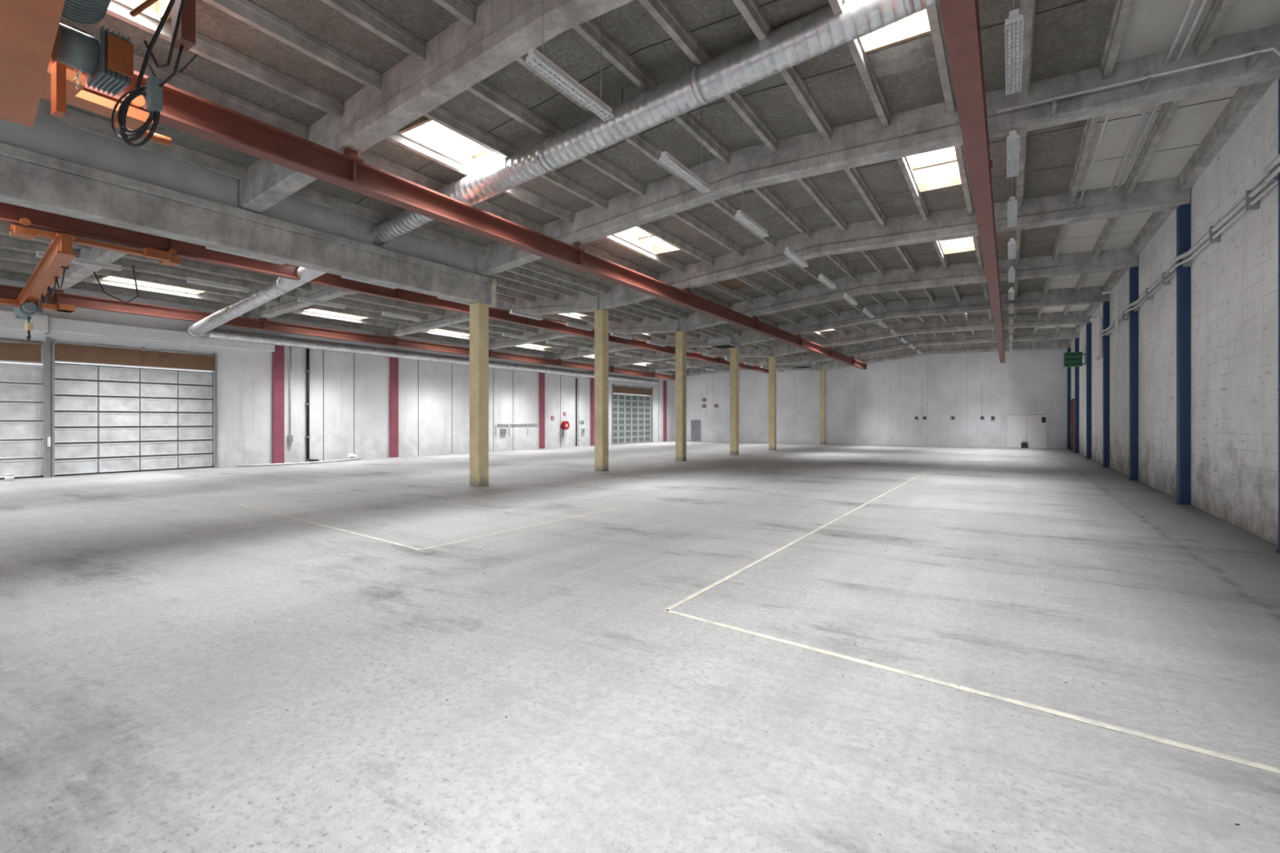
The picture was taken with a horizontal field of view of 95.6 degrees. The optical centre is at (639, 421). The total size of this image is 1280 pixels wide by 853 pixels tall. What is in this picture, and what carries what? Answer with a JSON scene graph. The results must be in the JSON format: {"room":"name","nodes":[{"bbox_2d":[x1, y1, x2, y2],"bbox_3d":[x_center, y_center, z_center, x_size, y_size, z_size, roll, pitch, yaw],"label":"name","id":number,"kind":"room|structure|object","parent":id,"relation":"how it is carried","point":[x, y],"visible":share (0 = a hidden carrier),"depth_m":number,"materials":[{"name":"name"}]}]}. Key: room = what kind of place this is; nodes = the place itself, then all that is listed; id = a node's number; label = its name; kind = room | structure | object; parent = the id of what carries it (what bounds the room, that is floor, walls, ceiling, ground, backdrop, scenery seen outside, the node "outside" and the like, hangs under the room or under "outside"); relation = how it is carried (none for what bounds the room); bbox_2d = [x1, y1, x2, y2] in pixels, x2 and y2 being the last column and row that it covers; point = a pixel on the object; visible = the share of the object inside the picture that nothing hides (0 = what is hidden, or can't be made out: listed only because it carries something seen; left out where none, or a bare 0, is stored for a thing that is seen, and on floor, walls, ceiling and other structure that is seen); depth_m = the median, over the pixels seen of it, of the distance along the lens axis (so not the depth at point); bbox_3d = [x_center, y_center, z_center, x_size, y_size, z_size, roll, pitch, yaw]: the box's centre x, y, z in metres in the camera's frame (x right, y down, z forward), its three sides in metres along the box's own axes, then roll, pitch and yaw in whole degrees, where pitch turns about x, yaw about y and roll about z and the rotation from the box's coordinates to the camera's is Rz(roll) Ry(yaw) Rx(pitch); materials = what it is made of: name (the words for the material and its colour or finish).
{"room":"empty industrial warehouse","nodes":[
{"label":"empty industrial warehouse","id":0,"kind":"room"},
{"bbox_2d":[0,279,674,477],"bbox_3d":[-10.837,-1.445,28.994,0.350,6.290,50.830,0,0,33],"label":"wall","id":1,"kind":"structure","parent":0,"point":[349,393],"depth_m":25.98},
{"bbox_2d":[0,337,41,362],"bbox_3d":[-18.814,-2.091,16.136,0.051,0.646,3.060,0,0,33],"label":"lintel","id":2,"kind":"object","parent":1,"relation":"attached to","point":[22,352],"visible":1,"depth_m":17.06,"materials":[{"name":"wood"}]},
{"bbox_2d":[0,338,46,479],"bbox_3d":[-18.813,-0.343,16.191,0.401,4.073,3.188,0,0,33],"label":"garage door","id":3,"kind":"structure","parent":1,"relation":"in","point":[23,387],"depth_m":17.21,"materials":[{"name":"white metal"}]},
{"bbox_2d":[51,339,217,476],"bbox_3d":[-16.729,-0.394,19.459,0.401,4.175,4.344,0,0,33],"label":"garage door","id":4,"kind":"structure","parent":1,"relation":"in","point":[105,419],"depth_m":19.29,"materials":[{"name":"metal"}]},
{"bbox_2d":[54,342,214,370],"bbox_3d":[-16.702,-2.134,19.447,0.051,0.561,4.284,0,0,33],"label":"lintel","id":5,"kind":"object","parent":1,"relation":"attached to","point":[63,351],"visible":1,"depth_m":19.20,"materials":[{"name":"wood"}]},
{"bbox_2d":[0,310,275,351],"bbox_3d":[-17.916,-2.907,17.227,0.391,0.578,13.175,0,0,33],"label":"beam","id":6,"kind":"structure","parent":1,"relation":"attached to","point":[45,324],"depth_m":18.68,"materials":[{"name":"grey concrete"}]},
{"bbox_2d":[271,335,284,463],"bbox_3d":[-14.369,-0.850,23.040,0.119,5.100,0.408,0,0,33],"label":"pilaster","id":7,"kind":"object","parent":1,"relation":"attached to","point":[277,357],"visible":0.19,"depth_m":22.98,"materials":[{"name":"paint"}]},
{"bbox_2d":[287,346,293,446],"bbox_3d":[-14.130,-1.105,23.431,0.102,4.250,0.170,0,0,33],"label":"conduit","id":8,"kind":"object","parent":1,"relation":"attached to","point":[290,437],"visible":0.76,"depth_m":23.42,"materials":[{"name":"metal"}]},
{"bbox_2d":[304,348,319,462],"bbox_3d":[-13.506,-0.773,23.872,0.697,4.913,0.168,0,0,27],"label":"downpipe","id":9,"kind":"object","parent":1,"relation":"attached to","point":[307,371],"visible":0.87,"depth_m":23.93,"materials":[{"name":"black metal"}]},
{"bbox_2d":[389,356,398,457],"bbox_3d":[-11.608,-0.850,27.368,0.119,5.100,0.408,0,0,33],"label":"pilaster","id":10,"kind":"object","parent":1,"relation":"attached to","point":[393,362],"visible":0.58,"depth_m":27.30,"materials":[{"name":"paint"}]},
{"bbox_2d":[538,372,544,448],"bbox_3d":[-6.086,-0.850,36.025,0.119,5.100,0.408,0,0,33],"label":"pilaster","id":11,"kind":"object","parent":1,"relation":"attached to","point":[541,375],"visible":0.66,"depth_m":35.91,"materials":[{"name":"paint"}]},
{"bbox_2d":[575,377,577,445],"bbox_3d":[-4.248,-0.612,38.906,0.119,4.556,0.136,0,0,33],"label":"downpipe","id":12,"kind":"object","parent":1,"relation":"attached to","point":[576,388],"visible":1,"depth_m":38.87,"materials":[{"name":"black metal"}]},
{"bbox_2d":[590,377,594,445],"bbox_3d":[-3.297,-0.850,40.396,0.119,5.100,0.408,0,0,33],"label":"pilaster","id":13,"kind":"object","parent":1,"relation":"attached to","point":[592,380],"visible":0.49,"depth_m":40.26,"materials":[{"name":"paint"}]},
{"bbox_2d":[611,383,653,444],"bbox_3d":[-0.550,-0.513,44.819,0.401,4.413,5.652,0,0,33],"label":"garage door","id":14,"kind":"structure","parent":1,"relation":"in","point":[630,414],"depth_m":44.82,"materials":[{"name":"metal"}]},
{"bbox_2d":[613,385,652,395],"bbox_3d":[-0.528,-2.363,44.800,0.051,0.510,5.610,0,0,33],"label":"lintel","id":15,"kind":"object","parent":1,"relation":"attached to","point":[623,389],"visible":1,"depth_m":44.68,"materials":[{"name":"wood"}]},
{"bbox_2d":[662,380,666,441],"bbox_3d":[2.106,-0.850,48.866,0.119,5.100,0.408,0,0,33],"label":"pilaster","id":16,"kind":"object","parent":1,"relation":"attached to","point":[664,383],"visible":1,"depth_m":48.74,"materials":[{"name":"paint"}]},
{"bbox_2d":[0,440,1279,852],"bbox_3d":[1.052,1.783,21.611,28.339,0.173,51.170,0,0,33],"label":"floor","id":17,"kind":"structure","parent":0,"point":[145,707],"depth_m":4.16,"materials":[{"name":"concrete"}]},
{"bbox_2d":[45,337,50,477],"bbox_3d":[-17.878,-0.425,17.540,0.119,4.250,0.094,0,0,33],"label":"post","id":18,"kind":"object","parent":17,"relation":"on","point":[47,339],"visible":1,"depth_m":17.54,"materials":[{"name":"metal"}]},
{"bbox_2d":[236,453,361,466],"bbox_3d":[-13.328,1.563,23.337,0.868,0.325,4.953,0,0,29],"label":"flexible hose","id":19,"kind":"object","parent":17,"relation":"on","point":[353,456],"visible":0.98,"depth_m":22.82,"materials":[{"name":"white plastic"}]},
{"bbox_2d":[469,302,488,486],"bbox_3d":[-4.247,-0.697,15.312,0.357,4.794,0.357,0,0,33],"label":"column","id":20,"kind":"structure","parent":17,"relation":"on","point":[478,312],"depth_m":15.18,"materials":[{"name":"paint"}]},
{"bbox_2d":[0,142,493,304],"bbox_3d":[-8.864,-3.447,8.074,0.510,0.706,17.680,0,0,33],"label":"concrete beam","id":21,"kind":"structure","parent":20,"relation":"on","point":[29,179],"depth_m":9.94,"materials":[{"name":"concrete"}]},
{"bbox_2d":[0,115,475,273],"bbox_3d":[-8.602,-4.127,8.361,0.065,0.638,16.031,0,0,33],"label":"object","id":22,"kind":"structure","parent":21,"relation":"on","point":[46,136],"depth_m":9.77,"materials":[{"name":"grey concrete"}]},
{"bbox_2d":[237,0,633,213],"bbox_3d":[-0.933,-4.548,6.645,14.875,1.477,0.340,0,0,33],"label":"roof beam","id":23,"kind":"structure","parent":21,"relation":"on","point":[461,55],"depth_m":7.66,"materials":[{"name":"concrete"}]},
{"bbox_2d":[475,23,1279,276],"bbox_3d":[2.038,-4.548,11.303,14.875,1.477,0.340,0,0,33],"label":"roof beam","id":24,"kind":"structure","parent":21,"relation":"on","point":[930,128],"depth_m":9.58,"materials":[{"name":"concrete"}]},
{"bbox_2d":[487,278,496,306],"bbox_3d":[-4.090,-3.451,15.525,0.340,0.714,0.323,0,0,33],"label":"column capital","id":25,"kind":"object","parent":20,"relation":"on","point":[494,285],"visible":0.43,"depth_m":15.51,"materials":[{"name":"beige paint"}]},
{"bbox_2d":[594,309,608,471],"bbox_3d":[-1.321,-1.054,19.898,0.357,5.508,0.357,0,0,33],"label":"column","id":26,"kind":"structure","parent":17,"relation":"on","point":[601,316],"depth_m":19.76,"materials":[{"name":"paint"}]},
{"bbox_2d":[675,330,686,461],"bbox_3d":[1.742,-1.054,24.699,0.357,5.508,0.357,0,0,33],"label":"column","id":27,"kind":"structure","parent":17,"relation":"on","point":[680,336],"depth_m":24.55,"materials":[{"name":"paint"}]},
{"bbox_2d":[729,346,738,454],"bbox_3d":[4.805,-1.054,29.501,0.357,5.508,0.357,0,0,33],"label":"column","id":28,"kind":"structure","parent":17,"relation":"on","point":[734,352],"depth_m":29.36,"materials":[{"name":"paint"}]},
{"bbox_2d":[768,355,776,449],"bbox_3d":[7.822,-1.054,34.230,0.357,5.508,0.357,0,0,33],"label":"column","id":29,"kind":"structure","parent":17,"relation":"on","point":[772,360],"depth_m":34.08,"materials":[{"name":"paint"}]},
{"bbox_2d":[820,369,825,444],"bbox_3d":[13.664,-1.054,43.387,0.340,5.508,0.201,0,0,33],"label":"pilaster","id":30,"kind":"object","parent":17,"relation":"on","point":[822,372],"visible":1,"depth_m":43.28,"materials":[{"name":"paint"}]},
{"bbox_2d":[1066,347,1071,449],"bbox_3d":[25.935,-1.360,35.076,0.187,6.120,0.323,0,0,33],"label":"wall column","id":31,"kind":"structure","parent":17,"relation":"on","point":[1068,349],"depth_m":34.98,"materials":[{"name":"paint"}]},
{"bbox_2d":[1074,337,1079,453],"bbox_3d":[23.284,-1.360,30.920,0.187,6.120,0.323,0,0,33],"label":"wall column","id":32,"kind":"structure","parent":17,"relation":"on","point":[1077,340],"depth_m":30.80,"materials":[{"name":"paint"}]},
{"bbox_2d":[1085,323,1091,458],"bbox_3d":[20.312,-1.360,26.262,0.187,6.120,0.323,0,0,33],"label":"wall column","id":33,"kind":"structure","parent":17,"relation":"on","point":[1088,325],"depth_m":26.14,"materials":[{"name":"paint"}]},
{"bbox_2d":[1102,301,1109,466],"bbox_3d":[17.295,-1.360,21.533,0.187,6.120,0.323,0,0,33],"label":"wall column","id":34,"kind":"structure","parent":17,"relation":"on","point":[1105,304],"depth_m":21.42,"materials":[{"name":"metal"}]},
{"bbox_2d":[1128,266,1138,480],"bbox_3d":[14.232,-1.360,16.731,0.187,6.120,0.323,0,0,33],"label":"wall column","id":35,"kind":"structure","parent":17,"relation":"on","point":[1133,271],"depth_m":16.62,"materials":[{"name":"metal"}]},
{"bbox_2d":[1175,203,1191,505],"bbox_3d":[11.170,-1.360,11.930,0.187,6.120,0.323,0,0,33],"label":"wall column","id":36,"kind":"structure","parent":17,"relation":"on","point":[1183,211],"depth_m":11.81,"materials":[{"name":"paint"}]},
{"bbox_2d":[1275,78,1279,553],"bbox_3d":[8.244,-1.360,7.344,0.187,6.120,0.323,0,0,33],"label":"wall column","id":37,"kind":"structure","parent":17,"relation":"on","point":[1277,550],"depth_m":7.46,"materials":[{"name":"paint"}]},
{"bbox_2d":[0,0,1279,371],"bbox_3d":[0.961,-4.714,21.467,27.659,1.112,50.830,0,0,33],"label":"ceiling","id":38,"kind":"structure","parent":0,"point":[1070,36],"depth_m":9.40,"materials":[{"name":"concrete"}]},
{"bbox_2d":[50,246,138,291],"bbox_3d":[-12.592,-4.259,14.082,12.716,1.036,0.340,0,0,33],"label":"roof beam","id":39,"kind":"structure","parent":38,"relation":"attached to","point":[75,273],"depth_m":15.28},
{"bbox_2d":[71,257,122,271],"label":"fluorescent light fixture","id":40,"kind":"object","parent":39,"relation":"hanging from","point":[92,263],"depth_m":13.94,"materials":[{"name":"white metal"}]},
{"bbox_2d":[130,0,171,21],"bbox_3d":[-5.835,-4.959,5.860,1.039,0.394,1.972,0,0,33],"label":"skylight","id":41,"kind":"object","parent":38,"relation":"attached to","point":[159,6],"visible":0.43,"depth_m":6.83,"materials":[{"name":"glass"}]},
{"bbox_2d":[99,275,207,293],"bbox_3d":[-15.055,-4.458,18.124,1.088,0.388,2.533,0,0,33],"label":"skylight","id":42,"kind":"object","parent":38,"relation":"attached to","point":[101,276],"visible":0.25,"depth_m":18.39,"materials":[{"name":"white plastic"}]},
{"bbox_2d":[186,260,249,293],"bbox_3d":[-11.691,-4.222,16.128,0.153,1.012,1.469,0,0,33],"label":"fluorescent light fixture","id":43,"kind":"object","parent":38,"relation":"hanging from","point":[190,280],"visible":0.95,"depth_m":16.04,"materials":[{"name":"white metal"}]},
{"bbox_2d":[205,246,284,264],"bbox_3d":[-8.462,-4.049,12.496,0.153,1.006,1.469,0,0,33],"label":"fluorescent light fixture","id":44,"kind":"object","parent":38,"relation":"hanging from","point":[206,247],"visible":0.37,"depth_m":12.45,"materials":[{"name":"white metal"}]},
{"bbox_2d":[243,284,358,319],"bbox_3d":[-9.621,-4.259,18.740,12.716,1.036,0.340,0,0,33],"label":"roof beam","id":45,"kind":"structure","parent":38,"relation":"attached to","point":[287,304],"depth_m":20.07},
{"bbox_2d":[297,283,346,308],"bbox_3d":[-10.155,-4.222,18.536,0.153,1.012,1.469,0,0,33],"label":"fluorescent light fixture","id":46,"kind":"object","parent":38,"relation":"hanging from","point":[304,300],"visible":0.98,"depth_m":18.43,"materials":[{"name":"white metal"}]},
{"bbox_2d":[0,201,768,373],"bbox_3d":[-3.436,-3.800,23.062,0.265,0.391,48.790,0,0,33],"label":"rail","id":47,"kind":"object","parent":38,"relation":"attached to","point":[11,214],"visible":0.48,"depth_m":13.88,"materials":[{"name":"red metal"}]},
{"bbox_2d":[381,303,420,321],"bbox_3d":[-8.618,-4.222,20.944,0.153,1.012,1.469,0,0,33],"label":"fluorescent light fixture","id":48,"kind":"object","parent":38,"relation":"hanging from","point":[384,313],"visible":0.94,"depth_m":20.91,"materials":[{"name":"white metal"}]},
{"bbox_2d":[0,223,820,373],"bbox_3d":[-4.953,-4.380,25.663,12.138,0.727,49.232,0,0,33],"label":"ceiling purlins","id":49,"kind":"structure","parent":38,"relation":"attached to","point":[518,274],"depth_m":20.22,"materials":[{"name":"concrete"}]},
{"bbox_2d":[399,115,504,168],"bbox_3d":[-2.941,-4.959,10.396,1.039,0.394,2.533,0,0,33],"label":"skylight","id":50,"kind":"object","parent":38,"relation":"attached to","point":[424,128],"visible":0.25,"depth_m":10.44,"materials":[{"name":"glass"}]},
{"bbox_2d":[375,291,599,337],"bbox_3d":[-6.695,-4.259,23.327,12.716,1.036,0.340,0,0,33],"label":"roof beam","id":51,"kind":"structure","parent":38,"relation":"attached to","point":[563,304],"depth_m":21.73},
{"bbox_2d":[509,296,542,319],"bbox_3d":[-3.854,-4.049,19.720,0.153,1.006,1.469,0,0,33],"label":"fluorescent light fixture","id":52,"kind":"object","parent":38,"relation":"hanging from","point":[537,317],"visible":0.99,"depth_m":19.69,"materials":[{"name":"white metal"}]},
{"bbox_2d":[186,0,939,384],"bbox_3d":[3.595,-4.301,25.778,26.816,2.785,32.888,0,0,33],"label":"ventilation duct","id":53,"kind":"object","parent":38,"relation":"hanging from","point":[818,32],"visible":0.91,"depth_m":8.96,"materials":[{"name":"metal"}]},
{"bbox_2d":[525,0,613,120],"bbox_3d":[-0.790,-4.594,6.917,0.153,1.348,1.469,0,0,33],"label":"fluorescent light fixture","id":54,"kind":"object","parent":38,"relation":"hanging from","point":[535,59],"visible":0.98,"depth_m":6.80,"materials":[{"name":"white metal"}]},
{"bbox_2d":[564,313,592,330],"bbox_3d":[-2.318,-4.049,22.128,0.153,1.006,1.469,0,0,33],"label":"fluorescent light fixture","id":55,"kind":"object","parent":38,"relation":"hanging from","point":[568,324],"visible":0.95,"depth_m":22.01,"materials":[{"name":"white metal"}]},
{"bbox_2d":[488,316,679,350],"bbox_3d":[-3.632,-4.259,28.128,12.716,1.036,0.340,0,0,33],"label":"roof beam","id":56,"kind":"structure","parent":38,"relation":"attached to","point":[647,326],"depth_m":26.33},
{"bbox_2d":[543,333,733,359],"bbox_3d":[-0.570,-4.259,32.929,12.716,1.036,0.340,0,0,33],"label":"roof beam","id":57,"kind":"structure","parent":38,"relation":"attached to","point":[702,341],"depth_m":32.73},
{"bbox_2d":[35,0,1253,363],"bbox_3d":[6.616,-4.765,18.283,14.579,0.954,49.232,0,0,33],"label":"ceiling purlins","id":58,"kind":"structure","parent":38,"relation":"attached to","point":[245,11],"depth_m":9.49,"materials":[{"name":"concrete"}]},
{"bbox_2d":[617,226,680,254],"bbox_3d":[0.190,-4.959,15.305,1.039,0.394,2.448,0,0,33],"label":"skylight","id":59,"kind":"object","parent":38,"relation":"attached to","point":[636,234],"visible":0.37,"depth_m":16.14,"materials":[{"name":"glass"}]},
{"bbox_2d":[658,76,710,193],"bbox_3d":[0.746,-4.594,9.324,0.153,1.348,1.469,0,0,33],"label":"fluorescent light fixture","id":60,"kind":"object","parent":38,"relation":"hanging from","point":[666,158],"visible":0.98,"depth_m":9.24,"materials":[{"name":"white metal"}]},
{"bbox_2d":[608,346,772,367],"bbox_3d":[2.448,-4.259,37.659,12.716,1.036,0.340,0,0,33],"label":"roof beam","id":61,"kind":"structure","parent":38,"relation":"attached to","point":[745,352],"depth_m":36.41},
{"bbox_2d":[639,355,800,372],"bbox_3d":[5.419,-4.259,42.317,12.716,1.036,0.340,0,0,33],"label":"roof beam","id":62,"kind":"structure","parent":38,"relation":"attached to","point":[761,360],"depth_m":40.95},
{"bbox_2d":[706,337,742,348],"bbox_3d":[3.830,-3.987,26.392,1.224,1.226,1.224,0,0,33],"label":"heater","id":63,"kind":"object","parent":38,"relation":"hanging from","point":[720,343],"visible":0.8,"depth_m":26.04,"materials":[{"name":"grey metal"}]},
{"bbox_2d":[716,278,752,289],"bbox_3d":[3.253,-4.808,20.106,0.869,0.119,1.462,0,0,33],"label":"roof hatch","id":64,"kind":"object","parent":38,"relation":"attached to","point":[733,283],"visible":0.49,"depth_m":20.29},
{"bbox_2d":[671,361,822,376],"bbox_3d":[8.180,-4.259,46.645,12.716,1.036,0.340,0,0,33],"label":"roof beam","id":65,"kind":"structure","parent":38,"relation":"attached to","point":[725,368],"depth_m":47.16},
{"bbox_2d":[734,186,768,237],"bbox_3d":[2.282,-4.594,11.732,0.153,1.348,1.469,0,0,33],"label":"fluorescent light fixture","id":66,"kind":"object","parent":38,"relation":"hanging from","point":[740,215],"visible":0.97,"depth_m":11.58,"materials":[{"name":"white metal"}]},
{"bbox_2d":[783,247,808,267],"bbox_3d":[3.818,-4.594,14.140,0.153,1.348,1.469,0,0,33],"label":"fluorescent light fixture","id":67,"kind":"object","parent":38,"relation":"hanging from","point":[788,251],"visible":1,"depth_m":14.02,"materials":[{"name":"white metal"}]},
{"bbox_2d":[790,351,815,368],"bbox_3d":[10.230,-3.987,36.424,1.224,1.226,1.224,0,0,33],"label":"heater","id":68,"kind":"object","parent":38,"relation":"hanging from","point":[806,364],"visible":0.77,"depth_m":36.09,"materials":[{"name":"grey metal"}]},
{"bbox_2d":[817,256,836,288],"bbox_3d":[5.354,-4.594,16.548,0.153,1.348,1.469,0,0,33],"label":"fluorescent light fixture","id":69,"kind":"object","parent":38,"relation":"hanging from","point":[822,277],"visible":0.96,"depth_m":16.35,"materials":[{"name":"white metal"}]},
{"bbox_2d":[843,256,857,305],"bbox_3d":[6.890,-4.594,18.955,0.153,1.348,1.469,0,0,33],"label":"fluorescent light fixture","id":70,"kind":"object","parent":38,"relation":"hanging from","point":[846,296],"visible":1,"depth_m":18.57,"materials":[{"name":"white metal"}]},
{"bbox_2d":[599,177,1190,310],"bbox_3d":[4.964,-4.548,15.889,14.875,1.477,0.340,0,0,33],"label":"roof beam","id":71,"kind":"structure","parent":38,"relation":"attached to","point":[1163,194],"depth_m":14.54,"materials":[{"name":"concrete"}]},
{"bbox_2d":[861,8,930,54],"bbox_3d":[2.787,-5.259,6.742,1.039,0.359,2.533,0,0,33],"label":"skylight","id":72,"kind":"object","parent":38,"relation":"attached to","point":[915,25],"visible":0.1,"depth_m":7.75,"materials":[{"name":"glass"}]},
{"bbox_2d":[679,247,1137,331],"bbox_3d":[8.027,-4.548,20.690,14.875,1.477,0.340,0,0,33],"label":"roof beam","id":73,"kind":"structure","parent":38,"relation":"attached to","point":[1118,259],"depth_m":19.58,"materials":[{"name":"concrete"}]},
{"bbox_2d":[733,286,1109,345],"bbox_3d":[11.090,-4.548,25.491,14.875,1.477,0.340,0,0,33],"label":"roof beam","id":74,"kind":"structure","parent":38,"relation":"attached to","point":[1060,297],"depth_m":24.55,"materials":[{"name":"concrete"}]},
{"bbox_2d":[771,311,1091,356],"bbox_3d":[14.107,-4.548,30.221,14.875,1.477,0.340,0,0,33],"label":"roof beam","id":75,"kind":"structure","parent":38,"relation":"attached to","point":[1073,317],"depth_m":29.38,"materials":[{"name":"concrete"}]},
{"bbox_2d":[907,146,961,193],"bbox_3d":[5.919,-5.259,11.650,1.039,0.359,2.448,0,0,33],"label":"skylight","id":76,"kind":"object","parent":38,"relation":"attached to","point":[935,170],"visible":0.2,"depth_m":12.43,"materials":[{"name":"glass"}]},
{"bbox_2d":[800,327,1079,362],"bbox_3d":[17.078,-4.548,34.879,14.875,1.477,0.340,0,0,33],"label":"roof beam","id":77,"kind":"structure","parent":38,"relation":"attached to","point":[985,336],"depth_m":34.08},
{"bbox_2d":[821,338,1070,369],"bbox_3d":[19.839,-4.548,39.207,14.875,1.477,0.340,0,0,33],"label":"roof beam","id":78,"kind":"structure","parent":38,"relation":"attached to","point":[1056,344],"depth_m":38.55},
{"bbox_2d":[940,235,975,254],"bbox_3d":[8.982,-5.259,16.451,1.039,0.359,2.448,0,0,33],"label":"skylight","id":79,"kind":"object","parent":38,"relation":"attached to","point":[965,244],"visible":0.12,"depth_m":17.41,"materials":[{"name":"glass"}]},
{"bbox_2d":[1007,226,1016,259],"bbox_3d":[8.609,-4.509,13.432,0.153,1.178,1.469,0,0,33],"label":"fluorescent light fixture","id":80,"kind":"object","parent":38,"relation":"hanging from","point":[1011,243],"visible":0.98,"depth_m":13.18,"materials":[{"name":"white metal"}]},
{"bbox_2d":[1007,177,1017,226],"bbox_3d":[7.096,-4.509,11.060,0.153,1.178,1.469,0,0,33],"label":"fluorescent light fixture","id":81,"kind":"object","parent":38,"relation":"hanging from","point":[1012,202],"visible":0.94,"depth_m":10.95,"materials":[{"name":"white metal"}]},
{"bbox_2d":[1006,93,1019,177],"bbox_3d":[5.583,-4.509,8.688,0.153,1.178,1.469,0,0,33],"label":"fluorescent light fixture","id":82,"kind":"object","parent":38,"relation":"hanging from","point":[1013,139],"visible":1,"depth_m":8.50,"materials":[{"name":"white metal"}]},
{"bbox_2d":[1004,0,1023,94],"bbox_3d":[4.070,-4.509,6.316,0.153,1.178,1.469,0,0,33],"label":"fluorescent light fixture","id":83,"kind":"object","parent":38,"relation":"hanging from","point":[1014,23],"visible":1,"depth_m":6.14,"materials":[{"name":"white metal"}]},
{"bbox_2d":[996,0,1279,204],"bbox_3d":[6.885,-4.216,8.211,3.118,1.631,10.370,0,0,33],"label":"conduit","id":84,"kind":"object","parent":38,"relation":"attached to","point":[1252,55],"depth_m":7.82,"materials":[{"name":"metal"}]},
{"bbox_3d":[-18.444,-4.259,4.910,12.716,1.036,0.340,0,0,33],"label":"roof beam","id":85,"kind":"structure","parent":38,"relation":"attached to","visible":0},
{"bbox_2d":[0,284,675,380],"bbox_3d":[-9.878,-3.605,27.978,0.265,0.410,50.150,0,0,33],"label":"rail","id":86,"kind":"object","parent":85,"relation":"attached to","point":[6,291],"visible":0.85,"depth_m":22.00,"materials":[{"name":"red metal"}]},
{"bbox_2d":[0,217,181,340],"bbox_3d":[-14.144,-2.878,13.863,8.871,1.655,2.720,0,0,33],"label":"crane","id":87,"kind":"object","parent":86,"relation":"hanging from","point":[59,253],"visible":0.98,"depth_m":12.16,"materials":[{"name":"orange paint"}]},
{"bbox_2d":[35,265,138,309],"bbox_3d":[-13.802,-2.952,13.764,6.142,0.833,1.188,0,0,33],"label":"cable","id":88,"kind":"object","parent":87,"relation":"attached to","point":[61,267],"visible":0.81,"depth_m":12.54,"materials":[{"name":"black rubber"}]},
{"bbox_2d":[674,348,1066,448],"bbox_3d":[14.695,-1.955,43.029,28.305,7.310,0.313,0,0,33],"label":"wall","id":89,"kind":"structure","parent":0,"point":[878,404],"depth_m":40.50,"materials":[{"name":"white concrete"}]},
{"bbox_2d":[690,419,701,441],"bbox_3d":[4.723,0.796,49.128,0.918,1.797,0.144,0,0,33],"label":"door","id":90,"kind":"structure","parent":89,"relation":"in","point":[695,424],"depth_m":49.14,"materials":[{"name":"metal"}]},
{"bbox_2d":[1006,413,1046,448],"bbox_3d":[24.380,0.626,36.637,2.108,2.137,0.061,0,0,33],"label":"door","id":91,"kind":"structure","parent":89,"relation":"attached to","point":[1030,427],"depth_m":36.60,"materials":[{"name":"grey metal"}]},
{"bbox_2d":[1070,79,1278,545],"bbox_3d":[12.840,-1.785,14.091,0.306,6.970,51.170,0,0,33],"label":"wall","id":92,"kind":"structure","parent":0,"point":[1234,280],"depth_m":10.26,"materials":[{"name":"concrete"}]},
{"bbox_2d":[1069,398,1075,452],"bbox_3d":[24.768,0.218,33.200,0.136,2.953,2.924,0,0,33],"label":"door","id":93,"kind":"structure","parent":92,"relation":"in","point":[1072,402],"depth_m":33.20,"materials":[{"name":"metal"}]},
{"bbox_2d":[1063,351,1085,367],"bbox_3d":[21.331,-3.026,28.476,0.850,0.680,0.646,0,0,33],"label":"heater","id":94,"kind":"object","parent":92,"relation":"attached to","point":[1073,358],"visible":1,"depth_m":28.26,"materials":[{"name":"green metal"}]},
{"bbox_2d":[1066,80,1274,342],"bbox_3d":[12.548,-4.854,14.075,0.170,0.255,50.830,0,0,33],"label":"trim","id":95,"kind":"structure","parent":92,"relation":"attached to","point":[1257,91],"depth_m":10.35,"materials":[{"name":"concrete"}]},
{"bbox_2d":[1098,153,1279,337],"bbox_3d":[9.990,-3.272,10.169,0.281,0.289,27.892,0,0,33],"label":"pipe","id":96,"kind":"object","parent":92,"relation":"attached to","point":[1251,200],"visible":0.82,"depth_m":10.13,"materials":[{"name":"metal"}]},
{"bbox_2d":[1089,291,1119,360],"bbox_3d":[16.734,-3.342,21.003,0.456,1.914,4.556,0,0,33],"label":"vent pipes","id":97,"kind":"object","parent":96,"relation":"attached to","point":[1117,308],"visible":0.96,"depth_m":22.57,"materials":[{"name":"grey metal"}]},
{"bbox_3d":[-6.785,-4.548,-2.528,14.875,1.477,0.340,0,0,33],"label":"roof beam","id":98,"kind":"structure","parent":0,"visible":0},
{"bbox_2d":[49,55,866,369],"bbox_3d":[2.388,-3.865,19.548,0.306,0.556,49.130,0,0,33],"label":"rail","id":99,"kind":"object","parent":98,"relation":"attached to","point":[184,111],"visible":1,"depth_m":9.42,"materials":[{"name":"red metal"}]},
{"bbox_2d":[0,0,195,146],"bbox_3d":[-2.874,-3.306,3.251,9.356,0.869,2.227,0,0,39],"label":"crane","id":100,"kind":"object","parent":99,"relation":"hanging from","point":[31,31],"visible":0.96,"depth_m":4.94,"materials":[{"name":"orange paint"}]},
{"bbox_2d":[111,0,185,146],"bbox_3d":[-4.072,-3.173,4.952,1.322,1.494,0.214,0,0,27],"label":"cable","id":101,"kind":"object","parent":100,"relation":"attached to","point":[153,91],"visible":1,"depth_m":5.12,"materials":[{"name":"black rubber"}]},
{"bbox_2d":[939,0,1004,363],"bbox_3d":[9.232,-4.043,15.183,0.306,0.879,49.130,0,0,33],"label":"rail","id":102,"kind":"object","parent":98,"relation":"attached to","point":[961,18],"visible":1,"depth_m":7.01,"materials":[{"name":"red metal"}]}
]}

